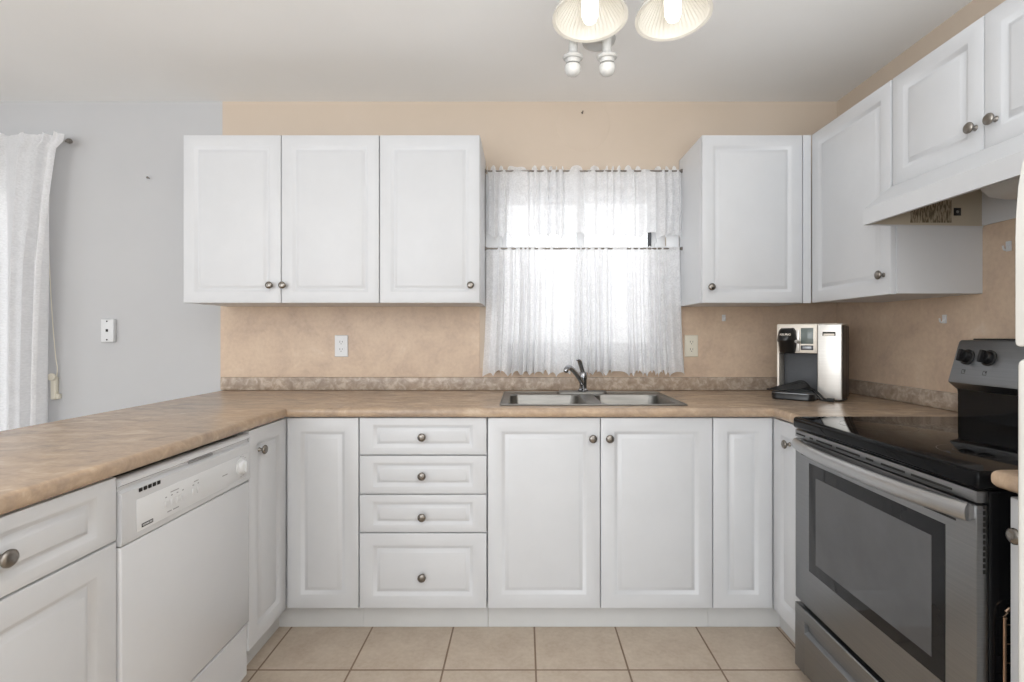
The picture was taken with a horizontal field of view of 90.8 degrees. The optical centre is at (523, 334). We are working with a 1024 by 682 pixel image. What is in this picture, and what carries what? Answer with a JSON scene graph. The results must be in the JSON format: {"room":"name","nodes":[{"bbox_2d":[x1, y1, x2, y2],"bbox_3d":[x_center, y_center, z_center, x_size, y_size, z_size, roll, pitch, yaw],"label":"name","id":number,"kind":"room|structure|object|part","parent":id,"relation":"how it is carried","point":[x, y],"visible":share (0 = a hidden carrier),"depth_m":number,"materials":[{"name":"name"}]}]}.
{"room":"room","nodes":[
{"label":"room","id":0,"kind":"room"},
{"bbox_2d":[0,102,836,421],"bbox_3d":[-1.270,-0.016,2.736,5.859,2.442,0.120,0,0,0],"label":"wall","id":1,"kind":"structure","parent":0,"point":[116,233],"depth_m":2.68,"materials":[{"name":"beige paint"}]},
{"bbox_2d":[48,253,61,399],"bbox_3d":[-2.477,-0.318,2.659,0.057,1.315,0.034,0,0,0],"label":"curtain cord","id":2,"kind":"object","parent":1,"relation":"hanging from","point":[52,377],"visible":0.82,"depth_m":2.65,"materials":[{"name":"beige plastic"}]},
{"bbox_3d":[-2.480,-0.372,2.657,0.049,1.205,0.006,0,0,-6],"label":"cord","id":3,"kind":"part","parent":2,"relation":"part of","materials":[{"name":"beige plastic"}]},
{"bbox_2d":[63,138,72,143],"bbox_3d":[-2.878,-1.000,2.647,1.043,0.051,0.060,0,0,0],"label":"curtain rod","id":4,"kind":"object","parent":1,"relation":"attached to","point":[68,140],"visible":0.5,"depth_m":2.63,"materials":[{"name":"grey paint"}]},
{"bbox_2d":[0,131,63,430],"bbox_3d":[-2.825,0.070,2.575,0.967,2.211,0.126,0,0,0],"label":"drape","id":5,"kind":"object","parent":4,"relation":"hanging from","point":[26,160],"visible":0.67,"depth_m":2.58,"materials":[{"name":"white fabric"}]},
{"bbox_2d":[101,319,115,341],"bbox_3d":[-2.192,-0.023,2.664,0.068,0.120,0.024,0,0,0],"label":"phone jack","id":6,"kind":"object","parent":1,"relation":"attached to","point":[108,326],"visible":1,"depth_m":2.65,"materials":[{"name":"white plastic"}]},
{"bbox_2d":[184,135,396,306],"bbox_3d":[-1.121,-0.535,2.486,0.906,0.775,0.370,0,0,0],"label":"upper cabinet","id":7,"kind":"object","parent":1,"relation":"attached to","point":[270,220],"visible":0.98,"depth_m":2.33,"materials":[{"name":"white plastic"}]},
{"bbox_3d":[-1.347,-0.535,2.340,0.450,0.775,0.019,0,0,0],"label":"door","id":8,"kind":"part","parent":7,"relation":"part of","materials":[{"name":"white wood"}]},
{"bbox_3d":[-1.167,-0.228,2.316,0.033,0.033,0.029,0,0,0],"label":"knob","id":9,"kind":"part","parent":7,"relation":"part of","materials":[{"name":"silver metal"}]},
{"bbox_3d":[-1.107,-0.228,2.316,0.033,0.033,0.029,0,0,0],"label":"knob","id":10,"kind":"part","parent":7,"relation":"part of","materials":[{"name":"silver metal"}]},
{"bbox_3d":[-0.894,-0.535,2.340,0.450,0.775,0.019,0,0,0],"label":"door","id":11,"kind":"part","parent":7,"relation":"part of","materials":[{"name":"white wood"}]},
{"bbox_2d":[335,335,347,356],"bbox_3d":[-0.965,0.058,2.667,0.070,0.114,0.008,0,0,0],"label":"electrical outlet","id":12,"kind":"object","parent":1,"relation":"attached to","point":[341,341],"visible":1,"depth_m":2.67,"materials":[{"name":"white plastic"}]},
{"bbox_2d":[380,135,485,306],"bbox_3d":[-0.435,-0.535,2.486,0.464,0.775,0.370,0,0,0],"label":"upper cabinet","id":13,"kind":"object","parent":1,"relation":"attached to","point":[433,187],"visible":1,"depth_m":2.33,"materials":[{"name":"white wood"}]},
{"bbox_3d":[-0.245,-0.228,2.316,0.033,0.033,0.029,0,0,0],"label":"knob","id":14,"kind":"part","parent":13,"relation":"part of","materials":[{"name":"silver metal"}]},
{"bbox_2d":[485,169,682,172],"bbox_3d":[0.309,-0.850,2.618,1.021,0.020,0.020,0,0,0],"label":"curtain rod","id":15,"kind":"object","parent":13,"relation":"attached to","point":[681,170],"visible":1,"depth_m":2.61,"materials":[{"name":"silver metal"}]},
{"bbox_2d":[487,165,680,239],"bbox_3d":[0.312,-0.682,2.618,1.004,0.393,0.060,0,0,0],"label":"lace valance","id":16,"kind":"object","parent":15,"relation":"hanging from","point":[630,203],"visible":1,"depth_m":2.61,"materials":[{"name":"white fabric"}]},
{"bbox_3d":[0.309,-0.850,2.618,1.013,0.009,0.009,0,0,0],"label":"rod","id":17,"kind":"part","parent":15,"relation":"part of","materials":[{"name":"black metal"}]},
{"bbox_2d":[485,247,682,250],"bbox_3d":[0.309,-0.448,2.618,1.021,0.020,0.020,0,0,0],"label":"curtain rod","id":18,"kind":"object","parent":13,"relation":"attached to","point":[486,248],"visible":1,"depth_m":2.61,"materials":[{"name":"silver metal"}]},
{"bbox_3d":[0.309,-0.448,2.618,1.013,0.009,0.009,0,0,0],"label":"rod","id":19,"kind":"part","parent":18,"relation":"part of","materials":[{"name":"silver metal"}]},
{"bbox_2d":[482,245,683,376],"bbox_3d":[0.308,-0.121,2.617,1.050,0.683,0.061,0,0,0],"label":"cafe curtain","id":20,"kind":"object","parent":18,"relation":"hanging from","point":[617,308],"visible":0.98,"depth_m":2.61,"materials":[{"name":"white fabric"}]},
{"bbox_2d":[220,298,836,377],"bbox_3d":[0.024,0.018,2.674,3.260,0.425,0.004,0,0,0],"label":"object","id":21,"kind":"structure","parent":1,"relation":"attached to","point":[254,341],"depth_m":2.67,"materials":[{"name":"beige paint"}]},
{"bbox_2d":[486,174,678,246],"bbox_3d":[0.308,-0.335,2.711,1.018,1.030,0.130,0,0,0],"label":"window","id":22,"kind":"structure","parent":1,"relation":"in","point":[652,240],"depth_m":2.70,"materials":[{"name":"white glass"}]},
{"bbox_3d":[0.095,-0.333,2.752,0.460,0.835,0.022,0,0,0],"label":"sash","id":23,"kind":"part","parent":22,"relation":"part of","materials":[{"name":"white plastic"}]},
{"bbox_3d":[0.295,-0.333,2.736,0.920,0.895,0.080,0,0,0],"label":"frame","id":24,"kind":"part","parent":22,"relation":"part of","materials":[{"name":"white plastic"}]},
{"bbox_3d":[0.505,-0.333,2.727,0.440,0.835,0.022,0,0,0],"label":"sash","id":25,"kind":"part","parent":22,"relation":"part of","materials":[{"name":"white plastic"}]},
{"bbox_2d":[557,101,608,150],"bbox_3d":[0.313,-1.115,2.675,0.280,0.280,0.001,0,0,0],"label":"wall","id":26,"kind":"structure","parent":1,"relation":"attached to","point":[586,131],"depth_m":2.67,"materials":[{"name":"beige paint"}]},
{"bbox_2d":[684,335,697,356],"bbox_3d":[0.884,0.058,2.667,0.070,0.114,0.008,0,0,0],"label":"electrical outlet","id":27,"kind":"object","parent":1,"relation":"attached to","point":[690,341],"visible":1,"depth_m":2.67,"materials":[{"name":"beige plastic"}]},
{"bbox_2d":[688,347,694,351],"bbox_3d":[0.884,0.077,2.665,0.033,0.029,0.002,0,0,0],"label":"receptacle","id":28,"kind":"object","parent":27,"relation":"attached to","point":[690,349],"depth_m":2.66,"materials":[{"name":"beige plastic"}]},
{"bbox_2d":[688,340,694,344],"bbox_3d":[0.884,0.038,2.665,0.033,0.029,0.002,0,0,0],"label":"receptacle","id":29,"kind":"object","parent":27,"relation":"attached to","point":[690,342],"depth_m":2.66,"materials":[{"name":"beige plastic"}]},
{"bbox_2d":[679,135,810,306],"bbox_3d":[1.073,-0.535,2.486,0.504,0.775,0.370,0,0,0],"label":"upper cabinet","id":30,"kind":"object","parent":1,"relation":"attached to","point":[745,240],"visible":1,"depth_m":2.33,"materials":[{"name":"white wood"}]},
{"bbox_3d":[0.860,-0.220,2.316,0.033,0.033,0.029,0,0,0],"label":"knob","id":31,"kind":"part","parent":30,"relation":"part of","materials":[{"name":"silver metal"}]},
{"bbox_2d":[0,0,972,101],"bbox_3d":[-1.270,-1.277,0.098,6.059,0.080,5.396,0,0,0],"label":"ceiling","id":32,"kind":"structure","parent":0,"point":[51,50],"depth_m":2.20,"materials":[{"name":"paint"}]},
{"bbox_2d":[552,0,712,77],"bbox_3d":[0.309,-1.029,1.539,0.455,0.414,0.393,0,0,0],"label":"ceiling light","id":33,"kind":"object","parent":32,"relation":"attached to","point":[594,24],"visible":1,"depth_m":1.51,"materials":[{"name":"white glass"}]},
{"bbox_3d":[0.155,-0.847,1.614,0.052,0.042,0.052,0,0,0],"label":"bulb","id":34,"kind":"part","parent":33,"relation":"part of","materials":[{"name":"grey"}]},
{"bbox_2d":[563,40,582,63],"bbox_3d":[0.156,-0.913,1.611,0.064,0.098,0.064,0,0,0],"label":"socket","id":35,"kind":"object","parent":33,"relation":"attached to","point":[573,56],"depth_m":1.59,"materials":[{"name":"grey paint"}]},
{"bbox_3d":[0.190,-0.960,1.450,0.216,0.116,0.216,0,0,0],"label":"lamp shade","id":36,"kind":"part","parent":33,"relation":"part of","materials":[{"name":"white glass"}]},
{"bbox_3d":[0.190,-0.949,1.452,0.048,0.110,0.050,0,0,0],"label":"bulb","id":37,"kind":"part","parent":33,"relation":"part of","materials":[{"name":"white glass"}]},
{"bbox_3d":[0.264,-0.843,1.604,0.052,0.042,0.052,0,0,0],"label":"bulb","id":38,"kind":"part","parent":33,"relation":"part of","materials":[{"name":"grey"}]},
{"bbox_2d":[597,37,616,63],"bbox_3d":[0.263,-0.909,1.601,0.064,0.098,0.064,0,0,0],"label":"socket","id":39,"kind":"object","parent":33,"relation":"attached to","point":[607,56],"depth_m":1.58,"materials":[{"name":"grey paint"}]},
{"bbox_3d":[0.428,-0.954,1.452,0.048,0.110,0.050,0,0,0],"label":"bulb","id":40,"kind":"part","parent":33,"relation":"part of","materials":[{"name":"white glass"}]},
{"bbox_3d":[0.428,-0.964,1.450,0.216,0.118,0.216,0,0,0],"label":"lamp shade","id":41,"kind":"part","parent":33,"relation":"part of","materials":[{"name":"white glass"}]},
{"bbox_2d":[241,627,810,681],"bbox_3d":[-1.270,1.235,0.098,6.059,0.060,5.396,0,0,0],"label":"floor","id":42,"kind":"structure","parent":0,"point":[291,654],"depth_m":1.91,"materials":[{"name":"beige tile"}]},
{"bbox_2d":[0,477,115,681],"bbox_3d":[-1.240,0.767,0.958,0.630,0.873,0.455,0,0,0],"label":"base cabinet","id":43,"kind":"object","parent":42,"relation":"on","point":[58,553],"visible":0.98,"depth_m":1.04,"materials":[{"name":"white wood"}]},
{"bbox_3d":[-0.940,0.405,0.915,0.029,0.033,0.033,0,0,0],"label":"knob","id":44,"kind":"part","parent":43,"relation":"part of","materials":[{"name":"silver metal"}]},
{"bbox_3d":[-0.964,0.407,0.958,0.019,0.148,0.452,0,0,0],"label":"drawer","id":45,"kind":"part","parent":43,"relation":"part of","materials":[{"name":"white wood"}]},
{"bbox_3d":[-0.964,0.792,0.958,0.019,0.612,0.452,0,0,0],"label":"door","id":46,"kind":"part","parent":43,"relation":"part of","materials":[{"name":"white wood"}]},
{"bbox_2d":[113,433,249,681],"bbox_3d":[-1.233,0.773,1.469,0.614,0.864,0.560,0,0,0],"label":"dishwasher","id":47,"kind":"object","parent":42,"relation":"on","point":[182,540],"visible":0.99,"depth_m":1.42,"materials":[{"name":"white metal"}]},
{"bbox_3d":[-0.966,0.420,1.470,0.036,0.158,0.559,0,0,0],"label":"control panel","id":48,"kind":"part","parent":47,"relation":"part of","materials":[{"name":"white plastic"}]},
{"bbox_3d":[-0.966,1.088,1.470,0.018,0.174,0.555,0,0,0],"label":"kick panel","id":49,"kind":"part","parent":47,"relation":"part of","materials":[{"name":"white metal"}]},
{"bbox_2d":[223,417,362,664],"bbox_3d":[-1.109,0.767,2.204,0.891,0.873,0.904,0,0,0],"label":"base cabinet","id":50,"kind":"object","parent":42,"relation":"on","point":[304,481],"visible":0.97,"depth_m":2.03,"materials":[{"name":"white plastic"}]},
{"bbox_3d":[-0.940,0.412,1.818,0.029,0.033,0.033,0,0,0],"label":"knob","id":51,"kind":"part","parent":50,"relation":"part of","materials":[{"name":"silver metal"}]},
{"bbox_3d":[-0.964,0.716,1.890,0.019,0.765,0.272,0,0,0],"label":"door","id":52,"kind":"part","parent":50,"relation":"part of","materials":[{"name":"white wood"}]},
{"bbox_3d":[-0.809,0.716,2.038,0.286,0.765,0.019,0,0,0],"label":"door","id":53,"kind":"part","parent":50,"relation":"part of","materials":[{"name":"white wood"}]},
{"bbox_2d":[360,417,487,626],"bbox_3d":[-0.406,0.767,2.328,0.514,0.873,0.657,0,0,0],"label":"base cabinet","id":54,"kind":"object","parent":42,"relation":"on","point":[424,480],"visible":0.98,"depth_m":2.03,"materials":[{"name":"white wood"}]},
{"bbox_3d":[-0.407,0.967,2.014,0.033,0.033,0.029,0,0,0],"label":"knob","id":55,"kind":"part","parent":54,"relation":"part of","materials":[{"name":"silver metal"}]},
{"bbox_3d":[-0.407,0.727,2.014,0.033,0.033,0.029,0,0,0],"label":"knob","id":56,"kind":"part","parent":54,"relation":"part of","materials":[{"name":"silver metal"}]},
{"bbox_3d":[-0.407,0.563,2.014,0.033,0.033,0.029,0,0,0],"label":"knob","id":57,"kind":"part","parent":54,"relation":"part of","materials":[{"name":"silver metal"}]},
{"bbox_3d":[-0.407,0.408,2.014,0.033,0.033,0.029,0,0,0],"label":"knob","id":58,"kind":"part","parent":54,"relation":"part of","materials":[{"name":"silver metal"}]},
{"bbox_3d":[-0.406,0.948,2.038,0.510,0.301,0.019,0,0,0],"label":"drawer","id":59,"kind":"part","parent":54,"relation":"part of","materials":[{"name":"white wood"}]},
{"bbox_3d":[-0.406,0.718,2.038,0.510,0.150,0.019,0,0,0],"label":"drawer","id":60,"kind":"part","parent":54,"relation":"part of","materials":[{"name":"white wood"}]},
{"bbox_3d":[-0.406,0.562,2.038,0.510,0.153,0.019,0,0,0],"label":"drawer","id":61,"kind":"part","parent":54,"relation":"part of","materials":[{"name":"white wood"}]},
{"bbox_3d":[-0.406,0.407,2.038,0.510,0.148,0.019,0,0,0],"label":"drawer","id":62,"kind":"part","parent":54,"relation":"part of","materials":[{"name":"white wood"}]},
{"bbox_2d":[488,417,711,626],"bbox_3d":[0.305,0.767,2.328,0.905,0.873,0.657,0,0,0],"label":"base cabinet","id":63,"kind":"object","parent":42,"relation":"on","point":[593,521],"visible":0.97,"depth_m":2.03,"materials":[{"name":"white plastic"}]},
{"bbox_3d":[0.080,0.716,2.038,0.450,0.765,0.019,0,0,0],"label":"door","id":64,"kind":"part","parent":63,"relation":"part of","materials":[{"name":"white wood"}]},
{"bbox_3d":[0.275,0.414,2.014,0.033,0.033,0.029,0,0,0],"label":"knob","id":65,"kind":"part","parent":63,"relation":"part of","materials":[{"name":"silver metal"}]},
{"bbox_3d":[0.342,0.414,2.014,0.033,0.033,0.029,0,0,0],"label":"knob","id":66,"kind":"part","parent":63,"relation":"part of","materials":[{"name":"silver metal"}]},
{"bbox_3d":[0.533,0.716,2.038,0.448,0.765,0.019,0,0,0],"label":"door","id":67,"kind":"part","parent":63,"relation":"part of","materials":[{"name":"white wood"}]},
{"bbox_2d":[708,417,800,642],"bbox_3d":[1.200,0.767,2.224,0.881,0.873,0.864,0,0,0],"label":"base cabinet","id":68,"kind":"object","parent":42,"relation":"on","point":[754,458],"visible":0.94,"depth_m":2.03,"materials":[{"name":"white wood"}]},
{"bbox_2d":[0,377,957,514],"bbox_3d":[0.029,0.276,1.686,3.252,0.107,1.972,0,0,0],"label":"countertop","id":69,"kind":"structure","parent":68,"relation":"on","point":[39,462],"depth_m":2.01,"materials":[{"name":"brown stone"}]},
{"bbox_2d":[557,359,606,393],"bbox_3d":[0.287,0.200,2.386,0.248,0.173,0.277,0,0,0],"label":"faucet","id":70,"kind":"object","parent":69,"relation":"on","point":[581,377],"visible":1,"depth_m":2.47,"materials":[{"name":"metal"}]},
{"bbox_3d":[0.235,0.192,2.370,0.025,0.115,0.263,0,0,24],"label":"spout","id":71,"kind":"part","parent":70,"relation":"part of","materials":[{"name":"silver metal"}]},
{"bbox_3d":[0.275,0.155,2.458,0.026,0.083,0.090,0,0,27],"label":"lever","id":72,"kind":"part","parent":70,"relation":"part of","materials":[{"name":"silver metal"}]},
{"bbox_3d":[0.287,0.281,2.495,0.248,0.012,0.060,0,0,0],"label":"plate","id":73,"kind":"part","parent":70,"relation":"part of","materials":[{"name":"metal"}]},
{"bbox_2d":[499,391,687,405],"bbox_3d":[0.286,0.373,2.312,0.776,0.177,0.481,0,0,0],"label":"sink","id":74,"kind":"object","parent":69,"relation":"in","point":[509,398],"visible":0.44,"depth_m":2.45,"materials":[{"name":"metal"}]},
{"bbox_3d":[0.097,0.374,2.279,0.330,0.174,0.347,0,0,0],"label":"bowl","id":75,"kind":"part","parent":74,"relation":"part of","materials":[{"name":"metal"}]},
{"bbox_3d":[0.485,0.374,2.279,0.310,0.174,0.347,0,0,0],"label":"bowl","id":76,"kind":"part","parent":74,"relation":"part of","materials":[{"name":"metal"}]},
{"bbox_2d":[767,323,848,401],"bbox_3d":[1.328,0.120,2.353,0.305,0.341,0.338,0,0,39],"label":"coffee maker","id":77,"kind":"object","parent":69,"relation":"on","point":[812,359],"visible":1,"depth_m":2.27,"materials":[{"name":"silver plastic"}]},
{"bbox_2d":[771,390,817,400],"bbox_3d":[1.227,0.274,2.293,0.187,0.033,0.178,0,0,0],"label":"drip tray","id":78,"kind":"object","parent":77,"relation":"on","point":[799,395],"depth_m":2.25,"materials":[{"name":"metal"}]},
{"bbox_3d":[1.271,0.247,2.259,0.332,0.084,0.114,0,0,19],"label":"power cord","id":79,"kind":"part","parent":77,"relation":"part of","materials":[{"name":"black plastic"}]},
{"bbox_3d":[1.345,0.117,2.355,0.261,0.335,0.194,0,0,39],"label":"frame","id":80,"kind":"part","parent":77,"relation":"part of","materials":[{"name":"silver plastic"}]},
{"bbox_3d":[1.351,0.119,2.231,0.094,0.334,0.012,0,0,39],"label":"panel","id":81,"kind":"part","parent":77,"relation":"part of","materials":[{"name":"silver metal"}]},
{"bbox_3d":[0.879,0.716,2.038,0.238,0.765,0.019,0,0,0],"label":"door","id":82,"kind":"part","parent":68,"relation":"part of","materials":[{"name":"white wood"}]},
{"bbox_3d":[0.986,0.412,1.900,0.029,0.033,0.033,0,0,0],"label":"knob","id":83,"kind":"part","parent":68,"relation":"part of","materials":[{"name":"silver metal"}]},
{"bbox_3d":[1.010,0.716,1.910,0.019,0.765,0.232,0,0,0],"label":"door","id":84,"kind":"part","parent":68,"relation":"part of","materials":[{"name":"white wood"}]},
{"bbox_2d":[792,339,1023,681],"bbox_3d":[1.269,0.609,1.423,0.742,1.192,0.731,0,0,0],"label":"electric range","id":85,"kind":"object","parent":42,"relation":"on","point":[903,549],"visible":0.99,"depth_m":1.35,"materials":[{"name":"silver metal"}]},
{"bbox_3d":[0.971,1.050,1.427,0.026,0.220,0.715,0,0,0],"label":"warming drawer","id":86,"kind":"part","parent":85,"relation":"part of","materials":[{"name":"metal"}]},
{"bbox_3d":[0.959,0.612,1.422,0.004,0.363,0.548,0,0,0],"label":"door glass","id":87,"kind":"part","parent":85,"relation":"part of","materials":[{"name":"black glass"}]},
{"bbox_3d":[0.928,0.377,1.413,0.061,0.039,0.689,0,0,0],"label":"handle","id":88,"kind":"part","parent":85,"relation":"part of","materials":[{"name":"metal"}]},
{"bbox_3d":[0.971,0.344,1.427,0.026,0.026,0.715,0,0,0],"label":"vent trim","id":89,"kind":"part","parent":85,"relation":"part of","materials":[{"name":"metal"}]},
{"bbox_3d":[0.971,0.641,1.427,0.026,0.560,0.715,0,0,0],"label":"oven door","id":90,"kind":"part","parent":85,"relation":"part of","materials":[{"name":"metal"}]},
{"bbox_2d":[794,417,1017,489],"bbox_3d":[1.242,0.307,1.423,0.585,0.041,0.731,0,0,0],"label":"cooktop","id":91,"kind":"object","parent":85,"relation":"in","point":[959,453],"depth_m":1.38,"materials":[{"name":"black glass"}]},
{"bbox_3d":[1.514,0.075,1.735,0.033,0.052,0.054,0,0,0],"label":"knob","id":92,"kind":"part","parent":85,"relation":"part of","materials":[{"name":"black plastic"}]},
{"bbox_3d":[1.514,0.075,1.655,0.033,0.052,0.054,0,0,0],"label":"knob","id":93,"kind":"part","parent":85,"relation":"part of","materials":[{"name":"black plastic"}]},
{"bbox_3d":[1.600,0.015,1.437,0.080,0.005,0.637,0,0,0],"label":"trim","id":94,"kind":"part","parent":85,"relation":"part of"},
{"bbox_2d":[1003,606,1010,681],"bbox_3d":[1.230,0.884,1.054,0.460,0.637,0.007,0,0,0],"label":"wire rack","id":95,"kind":"object","parent":42,"relation":"on","point":[1007,610],"visible":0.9,"depth_m":1.05,"materials":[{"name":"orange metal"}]},
{"bbox_2d":[1005,497,1017,681],"bbox_3d":[1.306,0.760,0.976,0.669,0.887,0.128,0,0,0],"label":"base cabinet","id":96,"kind":"object","parent":42,"relation":"on","point":[1011,534],"visible":0.58,"depth_m":1.03,"materials":[{"name":"white wood"}]},
{"bbox_2d":[991,470,1017,493],"bbox_3d":[1.310,0.294,0.978,0.690,0.039,0.132,0,0,0],"label":"countertop","id":97,"kind":"structure","parent":96,"relation":"on","point":[1004,479],"depth_m":1.01,"materials":[{"name":"brown stone"}]},
{"bbox_3d":[0.986,0.402,1.008,0.029,0.033,0.033,0,0,0],"label":"knob","id":98,"kind":"part","parent":96,"relation":"part of","materials":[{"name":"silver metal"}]},
{"bbox_3d":[1.010,0.716,0.977,0.019,0.765,0.127,0,0,0],"label":"door","id":99,"kind":"part","parent":96,"relation":"part of","materials":[{"name":"white wood"}]},
{"bbox_2d":[1015,160,1023,681],"bbox_3d":[1.230,0.428,0.555,0.780,1.550,0.710,0,0,0],"label":"refrigerator","id":100,"kind":"object","parent":42,"relation":"on","point":[1019,238],"visible":1,"depth_m":0.90,"materials":[{"name":"white metal"}]},
{"bbox_3d":[0.908,-0.163,0.555,0.052,0.368,0.710,0,0,0],"label":"freezer door","id":101,"kind":"part","parent":100,"relation":"part of","materials":[{"name":"white metal"}]},
{"bbox_3d":[0.908,0.586,0.555,0.052,1.089,0.710,0,0,0],"label":"fridge door","id":102,"kind":"part","parent":100,"relation":"part of","materials":[{"name":"white metal"}]},
{"bbox_2d":[837,0,1005,116],"bbox_3d":[1.709,-0.016,0.098,0.100,2.442,5.396,0,0,0],"label":"wall","id":103,"kind":"structure","parent":0,"point":[973,11],"depth_m":2.11,"materials":[{"name":"beige paint"}]},
{"bbox_2d":[812,80,982,302],"bbox_3d":[1.476,-0.535,2.075,0.358,0.775,0.506,0,0,0],"label":"upper cabinet","id":104,"kind":"object","parent":103,"relation":"attached to","point":[853,261],"visible":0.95,"depth_m":1.96,"materials":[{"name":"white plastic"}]},
{"bbox_3d":[1.335,-0.535,2.078,0.019,0.775,0.500,0,0,0],"label":"door","id":105,"kind":"part","parent":104,"relation":"part of","materials":[{"name":"white wood"}]},
{"bbox_3d":[1.312,-0.221,1.862,0.029,0.033,0.033,0,0,0],"label":"knob","id":106,"kind":"part","parent":104,"relation":"part of","materials":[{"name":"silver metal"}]},
{"bbox_2d":[837,218,1015,392],"bbox_3d":[1.657,-0.113,1.786,0.004,0.835,1.772,0,0,0],"label":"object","id":107,"kind":"structure","parent":103,"relation":"attached to","point":[901,343],"depth_m":2.05,"materials":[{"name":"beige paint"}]},
{"bbox_2d":[939,315,946,322],"bbox_3d":[1.642,-0.063,1.985,0.025,0.034,0.018,0,0,0],"label":"hook","id":108,"kind":"object","parent":103,"relation":"attached to","point":[944,317],"visible":1,"depth_m":1.98,"materials":[{"name":"white plastic"}]},
{"bbox_2d":[863,133,1023,227],"bbox_3d":[1.438,-0.461,1.457,0.432,0.147,0.724,0,0,0],"label":"range hood","id":109,"kind":"object","parent":103,"relation":"attached to","point":[979,189],"visible":0.98,"depth_m":1.60,"materials":[{"name":"metal"}]},
{"bbox_3d":[1.650,-0.459,1.457,0.008,0.131,0.716,0,0,0],"label":"plate","id":110,"kind":"part","parent":109,"relation":"part of","materials":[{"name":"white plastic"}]},
{"bbox_2d":[893,0,1023,185],"bbox_3d":[1.476,-0.728,1.456,0.358,0.390,0.728,0,0,0],"label":"upper cabinet","id":111,"kind":"object","parent":103,"relation":"attached to","point":[965,97],"visible":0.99,"depth_m":1.53,"materials":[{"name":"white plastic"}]},
{"bbox_3d":[1.335,-0.728,1.639,0.019,0.390,0.360,0,0,0],"label":"door","id":112,"kind":"part","parent":111,"relation":"part of","materials":[{"name":"white wood"}]},
{"bbox_3d":[1.312,-0.608,1.483,0.029,0.033,0.033,0,0,0],"label":"knob","id":113,"kind":"part","parent":111,"relation":"part of","materials":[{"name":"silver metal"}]},
{"bbox_3d":[1.312,-0.607,1.419,0.029,0.033,0.033,0,0,0],"label":"knob","id":114,"kind":"part","parent":111,"relation":"part of","materials":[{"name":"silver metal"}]},
{"bbox_3d":[1.335,-0.728,1.276,0.019,0.390,0.360,0,0,0],"label":"door","id":115,"kind":"part","parent":111,"relation":"part of","materials":[{"name":"white wood"}]},
{"bbox_2d":[1002,241,1011,251],"bbox_3d":[1.642,-0.303,1.722,0.025,0.034,0.018,0,0,0],"label":"hook","id":116,"kind":"object","parent":103,"relation":"attached to","point":[1008,243],"visible":1,"depth_m":1.72,"materials":[{"name":"white plastic"}]}
]}

